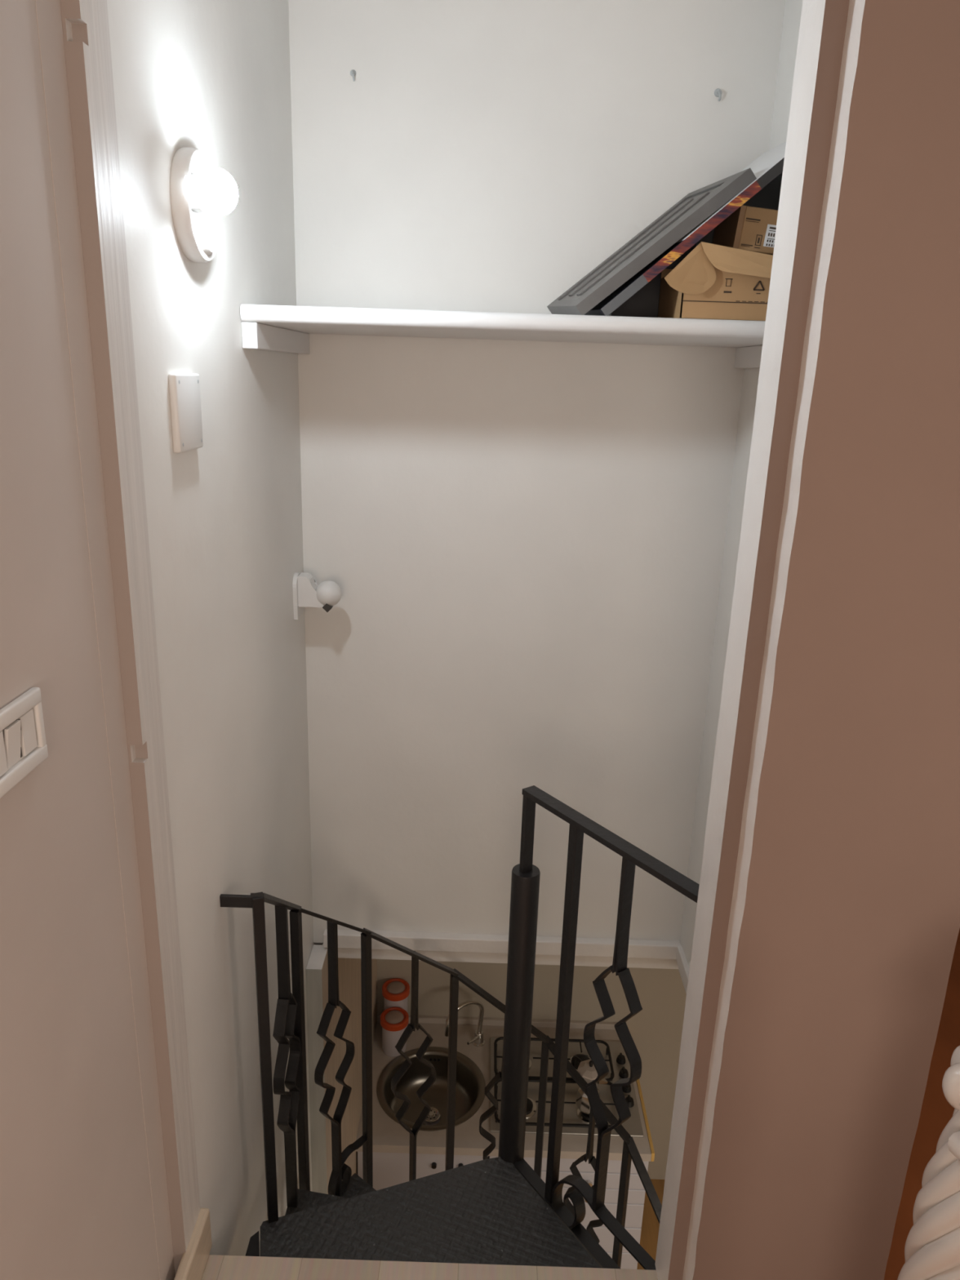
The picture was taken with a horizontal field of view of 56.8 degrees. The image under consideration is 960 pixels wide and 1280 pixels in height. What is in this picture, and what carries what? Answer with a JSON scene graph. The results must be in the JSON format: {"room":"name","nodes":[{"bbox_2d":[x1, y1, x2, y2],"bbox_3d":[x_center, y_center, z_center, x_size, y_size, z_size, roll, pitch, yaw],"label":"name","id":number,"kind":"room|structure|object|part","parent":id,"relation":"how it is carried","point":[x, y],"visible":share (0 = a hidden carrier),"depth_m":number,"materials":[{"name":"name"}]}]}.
{"room":"stairwell","nodes":[
{"label":"stairwell","id":0,"kind":"room"},
{"bbox_2d":[0,0,314,1279],"bbox_3d":[-0.610,1.289,0.771,0.183,4.690,3.920,2,17,0],"label":"wall","id":1,"kind":"structure","parent":0,"point":[212,77],"depth_m":1.31,"materials":[{"name":"white paint"}]},
{"bbox_2d":[0,687,48,798],"bbox_3d":[-0.491,0.109,0.934,0.010,0.085,0.121,2,17,0],"label":"light switch","id":2,"kind":"object","parent":1,"relation":"attached to","point":[23,744],"visible":1,"depth_m":0.95,"materials":[{"name":"white plastic"}]},
{"bbox_2d":[35,0,175,1279],"bbox_3d":[-0.491,-0.013,1.169,0.001,2.420,0.060,2,17,0],"label":"trim","id":3,"kind":"structure","parent":1,"relation":"attached to","point":[49,20],"depth_m":1.15,"materials":[{"name":"beige paint"}]},
{"bbox_2d":[59,0,200,1274],"bbox_3d":[-0.480,-0.033,1.237,0.022,2.420,0.080,2,17,0],"label":"trim","id":4,"kind":"structure","parent":1,"relation":"attached to","point":[85,23],"depth_m":1.20,"materials":[{"name":"paint"}]},
{"bbox_2d":[168,373,203,453],"bbox_3d":[-0.457,-0.355,1.385,0.014,0.116,0.114,2,17,0],"label":"blank wall plate","id":5,"kind":"object","parent":1,"relation":"attached to","point":[184,388],"visible":1,"depth_m":1.36,"materials":[{"name":"white plastic"}]},
{"bbox_2d":[173,1207,212,1279],"bbox_3d":[-0.503,1.166,1.290,0.021,0.092,0.686,2,17,0],"label":"baseboard","id":6,"kind":"structure","parent":1,"relation":"attached to","point":[193,1263],"depth_m":1.55,"materials":[{"name":"brown wood"}]},
{"bbox_2d":[169,146,238,262],"bbox_3d":[-0.406,-0.668,1.367,0.095,0.160,0.176,2,17,0],"label":"wall lamp","id":7,"kind":"object","parent":1,"relation":"attached to","point":[200,193],"visible":1,"depth_m":1.31,"materials":[{"name":"white plastic"}]},
{"bbox_3d":[-0.377,-0.664,1.319,0.033,0.065,0.066,-7,19,-27],"label":"bulb","id":8,"kind":"part","parent":7,"relation":"part of","materials":[{"name":"white glass"}]},
{"bbox_2d":[292,572,342,619],"bbox_3d":[-0.411,-0.113,2.262,0.118,0.115,0.073,2,17,0],"label":"sensor","id":9,"kind":"object","parent":1,"relation":"attached to","point":[307,593],"visible":1,"depth_m":2.24,"materials":[{"name":"white plastic"}]},
{"bbox_3d":[-0.465,-0.115,2.264,0.010,0.115,0.068,2,17,0],"label":"plate","id":10,"kind":"part","parent":9,"relation":"part of","materials":[{"name":"white plastic"}]},
{"bbox_3d":[-0.417,-0.127,2.260,0.085,0.080,0.048,2,17,0],"label":"arm","id":11,"kind":"part","parent":9,"relation":"part of","materials":[{"name":"white plastic"}]},
{"bbox_2d":[306,944,377,1194],"bbox_3d":[-0.533,1.796,3.497,0.097,2.152,1.290,2,17,0],"label":"wall","id":12,"kind":"structure","parent":0,"point":[317,968],"depth_m":2.84,"materials":[{"name":"beige paint"}]},
{"bbox_2d":[377,959,686,1179],"bbox_3d":[0.837,1.654,4.180,2.631,2.115,0.130,2,17,0],"label":"wall","id":13,"kind":"structure","parent":0,"point":[655,1031],"depth_m":4.13,"materials":[{"name":"beige paint"}]},
{"bbox_2d":[288,0,785,942],"bbox_3d":[0.139,-0.299,2.384,1.204,2.535,0.140,2,17,0],"label":"wall","id":14,"kind":"structure","parent":0,"point":[522,542],"depth_m":2.26,"materials":[{"name":"white paint"}]},
{"bbox_2d":[350,69,355,81],"bbox_3d":[-0.289,-1.281,2.011,0.014,0.026,0.016,2,17,0],"label":"wall hook","id":15,"kind":"object","parent":14,"relation":"attached to","point":[353,73],"visible":1,"depth_m":2.01,"materials":[{"name":"grey"}]},
{"bbox_2d":[322,928,681,968],"bbox_3d":[0.063,0.931,2.672,1.074,0.089,0.038,2,17,0],"label":"trim","id":16,"kind":"structure","parent":14,"relation":"attached to","point":[442,947],"depth_m":2.65,"materials":[{"name":"white paint"}]},
{"bbox_2d":[240,303,765,368],"bbox_3d":[0.100,-0.652,1.931,1.102,0.080,0.521,2,17,0],"label":"wall shelf","id":17,"kind":"object","parent":14,"relation":"attached to","point":[277,328],"visible":0.72,"depth_m":1.68,"materials":[{"name":"white wood"}]},
{"bbox_2d":[546,168,756,315],"bbox_3d":[0.341,-0.832,1.894,0.362,0.296,0.390,2,17,0],"label":"framed panel","id":18,"kind":"object","parent":17,"relation":"on","point":[698,205],"visible":0.98,"depth_m":1.75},
{"bbox_2d":[560,186,719,300],"bbox_3d":[0.335,-0.846,1.914,0.302,0.242,0.264,2,17,0],"label":"picture","id":19,"kind":"object","parent":18,"relation":"attached to","point":[695,197],"depth_m":1.93},
{"bbox_2d":[610,243,696,317],"bbox_3d":[0.381,-0.785,1.959,0.173,0.174,0.012,2,17,0],"label":"folder","id":20,"kind":"object","parent":17,"relation":"on","point":[645,302],"visible":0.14,"depth_m":1.96,"materials":[{"name":"black plastic"}]},
{"bbox_2d":[584,142,786,315],"bbox_3d":[0.437,-0.854,1.849,0.432,0.373,0.362,2,17,0],"label":"flat box","id":21,"kind":"object","parent":17,"relation":"on","point":[768,166],"visible":0.6,"depth_m":1.70,"materials":[{"name":"black printed cardboard"}]},
{"bbox_2d":[657,241,773,320],"bbox_3d":[0.499,-0.718,1.811,0.300,0.139,0.287,2,17,0],"label":"open cardboard box","id":22,"kind":"object","parent":17,"relation":"on","point":[713,281],"visible":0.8,"depth_m":1.71,"materials":[{"name":"brown cardboard"}]},
{"bbox_2d":[712,204,777,255],"bbox_3d":[0.577,-0.825,1.828,0.157,0.093,0.202,2,17,0],"label":"cardboard box","id":23,"kind":"object","parent":22,"relation":"on","point":[752,228],"visible":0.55,"depth_m":1.74,"materials":[{"name":"brown cardboard"}]},
{"bbox_3d":[0.508,-0.834,1.827,0.018,0.079,0.198,2,17,0],"label":"panel","id":24,"kind":"part","parent":23,"relation":"part of","materials":[{"name":"brown cardboard"}]},
{"bbox_2d":[765,226,776,246],"bbox_3d":[0.584,-0.786,1.734,0.047,0.038,0.001,2,17,0],"label":"label","id":25,"kind":"object","parent":23,"relation":"attached to","point":[770,231],"depth_m":1.73,"materials":[{"name":"white paper"}]},
{"bbox_2d":[695,172,782,247],"bbox_3d":[0.563,-0.864,1.964,0.182,0.334,0.012,2,17,0],"label":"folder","id":26,"kind":"object","parent":17,"relation":"on","point":[768,197],"visible":0.02,"depth_m":1.93,"materials":[{"name":"black plastic"}]},
{"bbox_2d":[714,88,721,101],"bbox_3d":[0.541,-1.238,2.014,0.018,0.028,0.017,2,17,0],"label":"wall hook","id":27,"kind":"object","parent":14,"relation":"attached to","point":[717,92],"visible":1,"depth_m":2.02,"materials":[{"name":"grey"}]},
{"bbox_2d":[200,928,959,1279],"bbox_3d":[1.275,1.431,0.938,3.960,0.100,4.200,2,17,0],"label":"floor","id":28,"kind":"structure","parent":0,"point":[217,1267],"depth_m":1.61,"materials":[{"name":"brown wood"}]},
{"bbox_2d":[897,1045,959,1279],"bbox_3d":[0.591,0.843,1.083,0.209,0.899,0.209,-12,22,-38],"label":"post","id":29,"kind":"object","parent":28,"relation":"on","point":[932,1244],"visible":1,"depth_m":1.01,"materials":[{"name":"beige wood"}]},
{"bbox_2d":[636,1178,664,1269],"bbox_3d":[0.700,3.168,2.982,2.800,0.100,3.300,2,17,0],"label":"floor","id":30,"kind":"structure","parent":0,"point":[650,1224],"depth_m":4.18,"materials":[{"name":"brown wood"}]},
{"bbox_2d":[357,1117,488,1190],"bbox_3d":[-0.237,2.341,3.957,0.521,0.861,0.698,2,17,0],"label":"base cabinet","id":31,"kind":"object","parent":30,"relation":"on","point":[389,1169],"visible":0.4,"depth_m":3.53,"materials":[{"name":"grey wood"}]},
{"bbox_3d":[-0.230,2.122,3.553,0.517,0.209,0.023,2,17,0],"label":"drawer","id":32,"kind":"part","parent":31,"relation":"part of","materials":[{"name":"grey wood"}]},
{"bbox_3d":[-0.182,2.086,3.522,0.020,0.020,0.015,2,17,0],"label":"knob","id":33,"kind":"part","parent":31,"relation":"part of","materials":[{"name":"black metal"}]},
{"bbox_2d":[219,785,699,1270],"bbox_3d":[0.029,1.727,2.298,1.140,3.011,0.980,2,17,0],"label":"spiral staircase","id":34,"kind":"structure","parent":30,"relation":"on","point":[500,1210],"depth_m":1.92,"materials":[{"name":"black metal"}]},
{"bbox_3d":[-0.291,1.266,1.923,0.639,0.039,0.209,-14,23,-42],"label":"landing edge plate","id":35,"kind":"part","parent":34,"relation":"part of","materials":[{"name":"black paint"}]},
{"bbox_3d":[-0.432,0.861,1.790,0.021,0.792,0.021,-4,18,-19],"label":"newel post","id":36,"kind":"part","parent":34,"relation":"part of","materials":[{"name":"black metal"}]},
{"bbox_3d":[-0.049,1.266,1.871,0.835,0.006,0.428,2,17,0],"label":"landing plate","id":37,"kind":"part","parent":34,"relation":"part of","materials":[{"name":"black metal"}]},
{"bbox_3d":[0.071,1.283,2.202,1.061,1.817,0.882,2,17,0],"label":"handrail","id":38,"kind":"part","parent":34,"relation":"part of","materials":[{"name":"black metal"}]},
{"bbox_3d":[0.245,0.370,1.623,0.031,0.012,0.504,-10,20,-35],"label":"landing rail","id":39,"kind":"part","parent":34,"relation":"part of","materials":[{"name":"black metal"}]},
{"bbox_2d":[488,1155,648,1269],"bbox_3d":[0.344,2.362,3.950,0.635,0.861,0.710,2,17,0],"label":"base cabinet","id":40,"kind":"object","parent":30,"relation":"on","point":[636,1194],"visible":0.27,"depth_m":3.57,"materials":[{"name":"grey wood"}]},
{"bbox_2d":[355,1013,654,1161],"bbox_3d":[0.102,1.904,3.828,1.178,0.066,0.705,2,17,0],"label":"countertop","id":41,"kind":"structure","parent":40,"relation":"on","point":[388,1135],"depth_m":3.62,"materials":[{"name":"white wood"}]},
{"bbox_2d":[380,1007,408,1057],"bbox_3d":[-0.382,1.749,3.962,0.126,0.182,0.126,2,17,0],"label":"storage jar","id":42,"kind":"object","parent":41,"relation":"on","point":[393,1020],"visible":0.95,"depth_m":3.92,"materials":[{"name":"white ceramic"}]},
{"bbox_3d":[-0.380,1.682,3.942,0.126,0.028,0.126,2,17,0],"label":"lid","id":43,"kind":"part","parent":42,"relation":"part of","materials":[{"name":"orange plastic"}]},
{"bbox_2d":[382,977,409,1026],"bbox_3d":[-0.386,1.686,4.068,0.126,0.242,0.126,2,17,0],"label":"storage jar","id":44,"kind":"object","parent":41,"relation":"on","point":[395,992],"visible":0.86,"depth_m":4.01,"materials":[{"name":"white ceramic"}]},
{"bbox_3d":[-0.382,1.590,4.040,0.126,0.028,0.126,2,17,0],"label":"lid","id":45,"kind":"part","parent":44,"relation":"part of","materials":[{"name":"orange plastic"}]},
{"bbox_2d":[376,1046,485,1131],"bbox_3d":[-0.210,1.983,3.807,0.464,0.175,0.464,2,17,0],"label":"sink","id":46,"kind":"object","parent":41,"relation":"in","point":[470,1085],"visible":0.7,"depth_m":3.90,"materials":[{"name":"silver metal"}]},
{"bbox_2d":[444,999,484,1047],"bbox_3d":[-0.061,1.720,3.950,0.216,0.264,0.059,-13,22,-40],"label":"kitchen faucet","id":47,"kind":"object","parent":41,"relation":"on","point":[477,1041],"visible":0.91,"depth_m":3.98,"materials":[{"name":"silver metal"}]},
{"bbox_3d":[-0.028,1.795,3.983,0.017,0.032,0.086,13,20,32],"label":"lever","id":48,"kind":"part","parent":47,"relation":"part of","materials":[{"name":"silver metal"}]},
{"bbox_2d":[489,1036,644,1137],"bbox_3d":[0.353,1.888,3.807,0.618,0.051,0.526,2,17,0],"label":"gas hob","id":49,"kind":"object","parent":41,"relation":"in","point":[575,1122],"visible":0.44,"depth_m":3.77,"materials":[{"name":"silver metal"}]},
{"bbox_3d":[0.180,1.863,3.909,0.098,0.009,0.098,2,17,0],"label":"burner","id":50,"kind":"part","parent":49,"relation":"part of","materials":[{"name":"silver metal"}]},
{"bbox_3d":[0.177,1.934,3.675,0.118,0.009,0.117,2,17,0],"label":"burner","id":51,"kind":"part","parent":49,"relation":"part of","materials":[{"name":"silver metal"}]},
{"bbox_3d":[0.450,1.870,3.916,0.118,0.009,0.117,2,17,0],"label":"burner","id":52,"kind":"part","parent":49,"relation":"part of","materials":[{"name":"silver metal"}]},
{"bbox_3d":[0.447,1.949,3.652,0.098,0.009,0.098,2,17,0],"label":"burner","id":53,"kind":"part","parent":49,"relation":"part of","materials":[{"name":"silver metal"}]},
{"bbox_2d":[570,1055,608,1114],"bbox_3d":[0.444,1.802,3.629,0.106,0.223,0.174,-1,17,-10],"label":"moka pot","id":54,"kind":"object","parent":49,"relation":"on","point":[586,1068],"visible":0.64,"depth_m":3.59,"materials":[{"name":"silver metal"}]},
{"bbox_3d":[0.399,1.763,3.673,0.018,0.092,0.060,-11,21,-36],"label":"handle","id":55,"kind":"part","parent":54,"relation":"part of","materials":[{"name":"black plastic"}]},
{"bbox_3d":[0.449,1.732,3.592,0.100,0.022,0.100,-5,18,-21],"label":"lid","id":56,"kind":"part","parent":54,"relation":"part of","materials":[{"name":"silver metal"}]},
{"bbox_3d":[0.627,1.858,3.942,0.042,0.028,0.042,2,17,0],"label":"knob","id":57,"kind":"part","parent":49,"relation":"part of","materials":[{"name":"black plastic"}]},
{"bbox_3d":[0.626,1.882,3.863,0.042,0.028,0.042,2,17,0],"label":"knob","id":58,"kind":"part","parent":49,"relation":"part of","materials":[{"name":"black plastic"}]},
{"bbox_3d":[0.625,1.905,3.786,0.042,0.028,0.042,2,17,0],"label":"knob","id":59,"kind":"part","parent":49,"relation":"part of","materials":[{"name":"black plastic"}]},
{"bbox_3d":[0.624,1.927,3.712,0.042,0.028,0.042,2,17,0],"label":"knob","id":60,"kind":"part","parent":49,"relation":"part of","materials":[{"name":"black plastic"}]},
{"bbox_3d":[0.353,2.077,3.533,0.631,0.074,0.023,2,17,0],"label":"drawer","id":61,"kind":"part","parent":40,"relation":"part of","materials":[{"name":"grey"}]},
{"bbox_3d":[0.434,2.162,3.532,0.028,0.028,0.026,2,17,0],"label":"knob","id":62,"kind":"part","parent":40,"relation":"part of","materials":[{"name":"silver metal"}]},
{"bbox_3d":[0.350,2.153,3.556,0.631,0.076,0.023,2,17,0],"label":"drawer","id":63,"kind":"part","parent":40,"relation":"part of","materials":[{"name":"grey wood"}]},
{"bbox_3d":[0.348,2.227,3.578,0.631,0.071,0.023,2,17,0],"label":"drawer","id":64,"kind":"part","parent":40,"relation":"part of","materials":[{"name":"grey wood"}]},
{"bbox_3d":[0.345,2.322,3.607,0.631,0.121,0.023,2,17,0],"label":"drawer","id":65,"kind":"part","parent":40,"relation":"part of","materials":[{"name":"grey wood"}]},
{"bbox_3d":[0.341,2.447,3.644,0.631,0.131,0.023,2,17,0],"label":"drawer","id":66,"kind":"part","parent":40,"relation":"part of","materials":[{"name":"grey wood"}]},
{"bbox_3d":[0.334,2.648,3.705,0.631,0.281,0.023,2,17,0],"label":"drawer","id":67,"kind":"part","parent":40,"relation":"part of","materials":[{"name":"grey"}]},
{"bbox_2d":[678,0,803,993],"bbox_3d":[0.670,-0.087,1.808,0.073,2.575,1.072,2,17,0],"label":"wall","id":68,"kind":"structure","parent":0,"point":[793,8],"depth_m":2.26,"materials":[{"name":"white paint"}]},
{"bbox_2d":[675,946,689,991],"bbox_3d":[0.593,1.085,2.149,0.024,0.047,1.047,2,17,0],"label":"trim","id":69,"kind":"structure","parent":68,"relation":"attached to","point":[681,958],"depth_m":2.58,"materials":[{"name":"white paint"}]},
{"bbox_2d":[654,0,959,1279],"bbox_3d":[0.529,0.007,1.212,0.346,2.420,0.128,2,17,0],"label":"wall","id":70,"kind":"structure","parent":0,"point":[827,924],"depth_m":1.19,"materials":[{"name":"pink paint"}]}
]}

